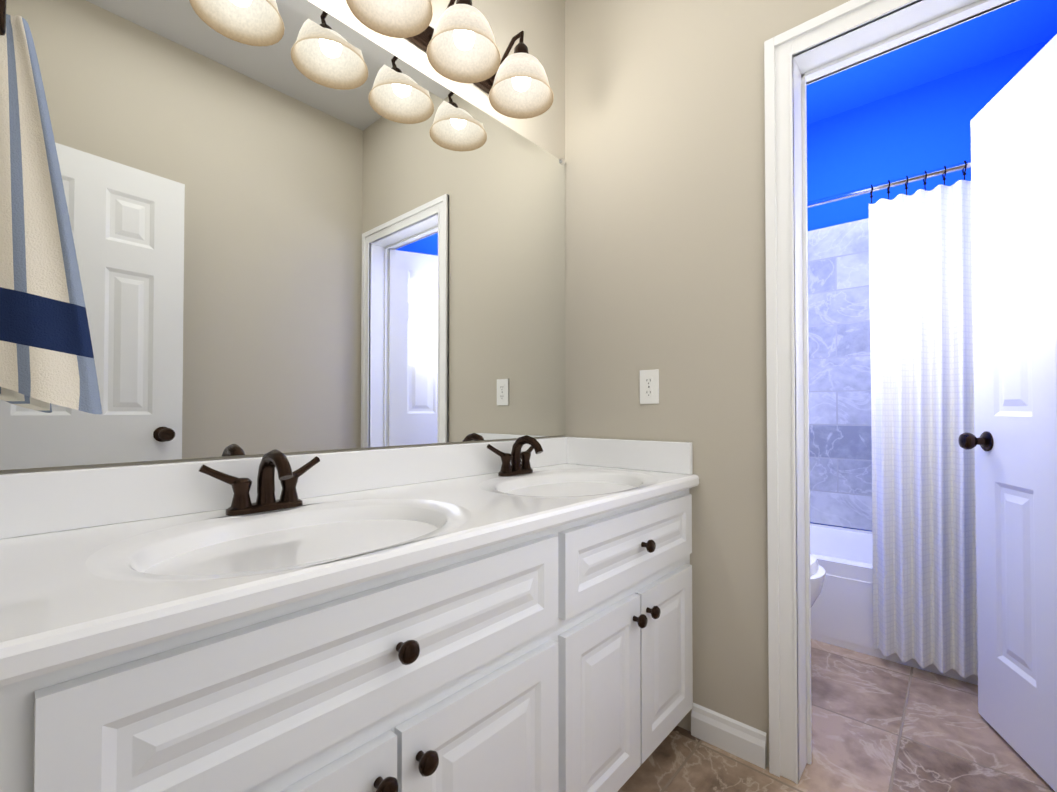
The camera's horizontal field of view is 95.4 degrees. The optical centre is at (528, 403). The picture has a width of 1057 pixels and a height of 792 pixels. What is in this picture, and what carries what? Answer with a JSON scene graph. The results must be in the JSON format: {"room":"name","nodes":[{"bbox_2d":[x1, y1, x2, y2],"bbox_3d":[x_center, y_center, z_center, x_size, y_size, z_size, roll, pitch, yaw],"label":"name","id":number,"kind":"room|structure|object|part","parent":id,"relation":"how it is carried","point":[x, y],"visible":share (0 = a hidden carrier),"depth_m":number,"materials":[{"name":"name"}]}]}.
{"room":"bathroom","nodes":[
{"label":"bathroom","id":0,"kind":"room"},
{"bbox_2d":[0,0,565,473],"bbox_3d":[-0.510,-0.323,1.242,0.150,2.700,1.930,-1,-1,42],"label":"wall","id":1,"kind":"structure","parent":0,"point":[540,24],"depth_m":1.63,"materials":[{"name":"beige paint"}]},
{"bbox_2d":[0,0,565,470],"bbox_3d":[-0.373,-0.418,1.275,0.009,1.061,1.552,-1,-1,42],"label":"mirror","id":2,"kind":"object","parent":1,"relation":"attached to","point":[302,226],"visible":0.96,"depth_m":1.07,"materials":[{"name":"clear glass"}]},
{"bbox_2d":[0,437,567,538],"bbox_3d":[-0.367,0.168,1.262,0.020,0.100,1.552,-1,-1,42],"label":"backsplash","id":3,"kind":"structure","parent":1,"relation":"attached to","point":[31,503],"depth_m":0.94,"materials":[{"name":"white stone"}]},
{"bbox_2d":[346,0,553,118],"bbox_3d":[-0.267,-1.027,1.220,0.251,0.205,0.915,-1,-1,42],"label":"sconce","id":4,"kind":"object","parent":1,"relation":"attached to","point":[457,44],"visible":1,"depth_m":1.34,"materials":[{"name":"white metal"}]},
{"bbox_3d":[-0.322,-0.985,1.117,0.196,0.118,0.196,-1,-1,42],"label":"lamp shade","id":5,"kind":"part","parent":4,"relation":"part of","materials":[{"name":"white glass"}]},
{"bbox_3d":[-0.172,-0.982,1.284,0.196,0.118,0.196,-1,-1,42],"label":"lamp shade","id":6,"kind":"part","parent":4,"relation":"part of","materials":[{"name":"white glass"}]},
{"bbox_3d":[-0.172,-0.994,1.285,0.057,0.084,0.058,-1,-1,42],"label":"bulb","id":7,"kind":"part","parent":4,"relation":"part of","materials":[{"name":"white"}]},
{"bbox_3d":[-0.022,-0.980,1.452,0.196,0.118,0.196,-1,-1,42],"label":"lamp shade","id":8,"kind":"part","parent":4,"relation":"part of","materials":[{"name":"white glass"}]},
{"bbox_3d":[-0.022,-0.991,1.452,0.057,0.084,0.058,-1,-1,42],"label":"bulb","id":9,"kind":"part","parent":4,"relation":"part of","materials":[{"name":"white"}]},
{"bbox_2d":[565,0,849,767],"bbox_3d":[0.767,-0.321,1.394,1.550,2.700,0.140,-1,-1,42],"label":"wall","id":10,"kind":"structure","parent":0,"point":[665,254],"depth_m":1.52,"materials":[{"name":"beige paint"}]},
{"bbox_2d":[568,437,695,474],"bbox_3d":[0.331,0.173,1.665,0.482,0.100,0.020,-1,-1,42],"label":"backsplash","id":11,"kind":"structure","parent":10,"relation":"attached to","point":[641,455],"depth_m":1.63,"materials":[{"name":"white stone"}]},
{"bbox_2d":[640,369,658,403],"bbox_3d":[0.405,-0.058,1.615,0.070,0.114,0.008,-1,-1,42],"label":"electrical outlet","id":12,"kind":"object","parent":10,"relation":"attached to","point":[649,386],"visible":1,"depth_m":1.61,"materials":[{"name":"white plastic"}]},
{"bbox_2d":[692,703,765,739],"bbox_3d":[0.515,0.986,1.705,0.695,0.095,0.014,-1,-1,42],"label":"baseboard","id":13,"kind":"structure","parent":10,"relation":"attached to","point":[746,728],"depth_m":1.43,"materials":[{"name":"white paint"}]},
{"bbox_2d":[764,0,1018,783],"bbox_3d":[1.028,-0.005,1.156,0.796,2.062,0.180,-1,-1,42],"label":"trim","id":14,"kind":"structure","parent":10,"relation":"attached to","point":[833,41],"depth_m":1.33,"materials":[{"name":"white paint"}]},
{"bbox_2d":[958,34,1056,791],"bbox_3d":[1.402,0.029,1.283,0.177,1.972,0.659,0,-1,18],"label":"room door","id":15,"kind":"structure","parent":10,"relation":"in","point":[1013,440],"depth_m":1.40,"materials":[{"name":"white paint"}]},
{"bbox_2d":[617,639,1054,791],"bbox_3d":[0.770,1.079,1.378,2.150,0.100,3.870,-1,-1,42],"label":"floor","id":16,"kind":"structure","parent":0,"point":[880,725],"depth_m":1.44,"materials":[{"name":"tile"}]},
{"bbox_2d":[0,483,698,791],"bbox_3d":[-0.172,0.637,1.080,0.544,0.775,1.552,-1,-1,42],"label":"bathroom vanity","id":17,"kind":"object","parent":16,"relation":"on","point":[507,616],"depth_m":0.72,"materials":[{"name":"white paint"}]},
{"bbox_3d":[-0.196,0.357,0.713,0.019,0.180,0.751,-1,-1,42],"label":"drawer","id":18,"kind":"part","parent":17,"relation":"part of","materials":[{"name":"white paint"}]},
{"bbox_3d":[-0.323,0.700,0.567,0.019,0.435,0.372,-1,-1,42],"label":"door","id":19,"kind":"part","parent":17,"relation":"part of","materials":[{"name":"white paint"}]},
{"bbox_2d":[0,463,698,670],"bbox_3d":[-0.180,0.233,1.093,0.522,0.035,1.552,-1,-1,42],"label":"countertop","id":20,"kind":"structure","parent":17,"relation":"on","point":[77,588],"depth_m":0.76,"materials":[{"name":"white stone"}]},
{"bbox_2d":[199,449,319,515],"bbox_3d":[-0.499,0.151,0.944,0.132,0.124,0.228,-1,-1,42],"label":"faucet","id":21,"kind":"object","parent":20,"relation":"on","point":[266,504],"depth_m":0.96,"materials":[{"name":"brown metal"}]},
{"bbox_2d":[487,435,542,475],"bbox_3d":[-0.007,0.159,1.493,0.132,0.124,0.228,-1,-1,42],"label":"faucet","id":22,"kind":"object","parent":20,"relation":"on","point":[517,467],"depth_m":1.50,"materials":[{"name":"brown metal"}]},
{"bbox_3d":[-0.200,0.534,0.667,0.033,0.034,0.034,-1,-1,42],"label":"door knob","id":23,"kind":"part","parent":17,"relation":"part of","materials":[{"name":"brown metal"}]},
{"bbox_3d":[-0.177,0.357,0.696,0.033,0.034,0.034,-1,-1,42],"label":"drawer knob","id":24,"kind":"part","parent":17,"relation":"part of","materials":[{"name":"brown metal"}]},
{"bbox_3d":[-0.153,0.535,0.720,0.033,0.034,0.034,-1,-1,42],"label":"door knob","id":25,"kind":"part","parent":17,"relation":"part of","materials":[{"name":"brown metal"}]},
{"bbox_3d":[-0.070,0.704,0.850,0.019,0.435,0.372,-1,-1,42],"label":"door","id":26,"kind":"part","parent":17,"relation":"part of","materials":[{"name":"white paint"}]},
{"bbox_3d":[0.175,0.708,1.123,0.019,0.435,0.314,-1,-1,42],"label":"door","id":27,"kind":"part","parent":17,"relation":"part of","materials":[{"name":"white paint"}]},
{"bbox_3d":[0.283,0.365,1.249,0.019,0.180,0.639,-1,-1,42],"label":"drawer","id":28,"kind":"part","parent":17,"relation":"part of","materials":[{"name":"white paint"}]},
{"bbox_3d":[0.279,0.541,1.202,0.033,0.034,0.034,-1,-1,42],"label":"door knob","id":29,"kind":"part","parent":17,"relation":"part of","materials":[{"name":"brown metal"}]},
{"bbox_3d":[0.309,0.365,1.238,0.033,0.034,0.034,-1,-1,42],"label":"drawer knob","id":30,"kind":"part","parent":17,"relation":"part of","materials":[{"name":"brown metal"}]},
{"bbox_3d":[0.325,0.542,1.254,0.033,0.034,0.034,-1,-1,42],"label":"door knob","id":31,"kind":"part","parent":17,"relation":"part of","materials":[{"name":"brown metal"}]},
{"bbox_3d":[0.391,0.711,1.364,0.019,0.435,0.316,-1,-1,42],"label":"door","id":32,"kind":"part","parent":17,"relation":"part of","materials":[{"name":"white paint"}]},
{"bbox_2d":[810,553,825,606],"bbox_3d":[0.828,0.646,2.037,0.738,0.785,0.394,-1,-1,42],"label":"toilet","id":33,"kind":"object","parent":16,"relation":"on","point":[817,575],"visible":0.08,"depth_m":1.78,"materials":[{"name":"white ceramic"}]},
{"bbox_3d":[0.891,0.614,1.982,0.523,0.044,0.372,-1,-1,42],"label":"toilet seat lid","id":34,"kind":"part","parent":33,"relation":"part of","materials":[{"name":"white ceramic"}]},
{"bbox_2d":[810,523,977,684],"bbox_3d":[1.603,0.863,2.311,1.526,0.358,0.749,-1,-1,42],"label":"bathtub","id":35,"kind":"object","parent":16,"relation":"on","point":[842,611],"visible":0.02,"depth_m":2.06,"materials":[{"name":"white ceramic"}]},
{"bbox_2d":[807,40,1049,530],"bbox_3d":[1.911,-0.303,2.672,1.850,2.700,0.150,-1,-1,42],"label":"wall","id":36,"kind":"structure","parent":0,"point":[922,128],"depth_m":2.54,"materials":[{"name":"blue paint"}]},
{"bbox_2d":[808,218,871,530],"bbox_3d":[1.857,-0.165,2.610,1.530,1.698,0.010,-1,-1,42],"label":"wall tile","id":37,"kind":"structure","parent":36,"relation":"attached to","point":[840,451],"depth_m":2.70,"materials":[{"name":"grey tile"}]},
{"bbox_3d":[-0.360,-0.339,0.135,1.550,2.700,0.120,-1,-1,42],"label":"wall","id":38,"kind":"structure","parent":0,"visible":0},
{"bbox_2d":[0,0,101,414],"bbox_3d":[-0.595,-0.300,0.540,0.180,0.623,0.171,-1,-1,42],"label":"towel","id":39,"kind":"object","parent":38,"relation":"attached to","point":[46,352],"visible":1,"depth_m":0.54,"materials":[{"name":"beige fabric"}]},
{"bbox_3d":[0.781,-0.303,2.684,0.150,2.700,1.940,-1,-1,42],"label":"wall","id":40,"kind":"structure","parent":0,"visible":0},
{"bbox_2d":[807,160,977,677],"bbox_3d":[1.319,0.045,2.006,1.546,1.895,0.072,-1,-1,42],"label":"shower curtain","id":41,"kind":"object","parent":40,"relation":"hanging from","point":[923,461],"visible":0.62,"depth_m":1.83,"materials":[{"name":"white fabric"}]},
{"bbox_3d":[1.317,-0.872,2.017,1.546,0.060,0.060,-1,-1,42],"label":"rail rod","id":42,"kind":"part","parent":41,"relation":"part of","materials":[{"name":"silver metal"}]},
{"bbox_3d":[0.770,-1.721,1.418,2.150,0.100,3.870,-1,-1,42],"label":"ceiling","id":43,"kind":"structure","parent":0,"visible":0},
{"bbox_2d":[806,0,1056,124],"bbox_3d":[1.337,-1.659,2.050,1.550,0.006,1.570,-1,-1,42],"label":"ceiling","id":44,"kind":"structure","parent":43,"relation":"attached to","point":[1006,30],"depth_m":2.29,"materials":[{"name":"blue paint"}]}
]}

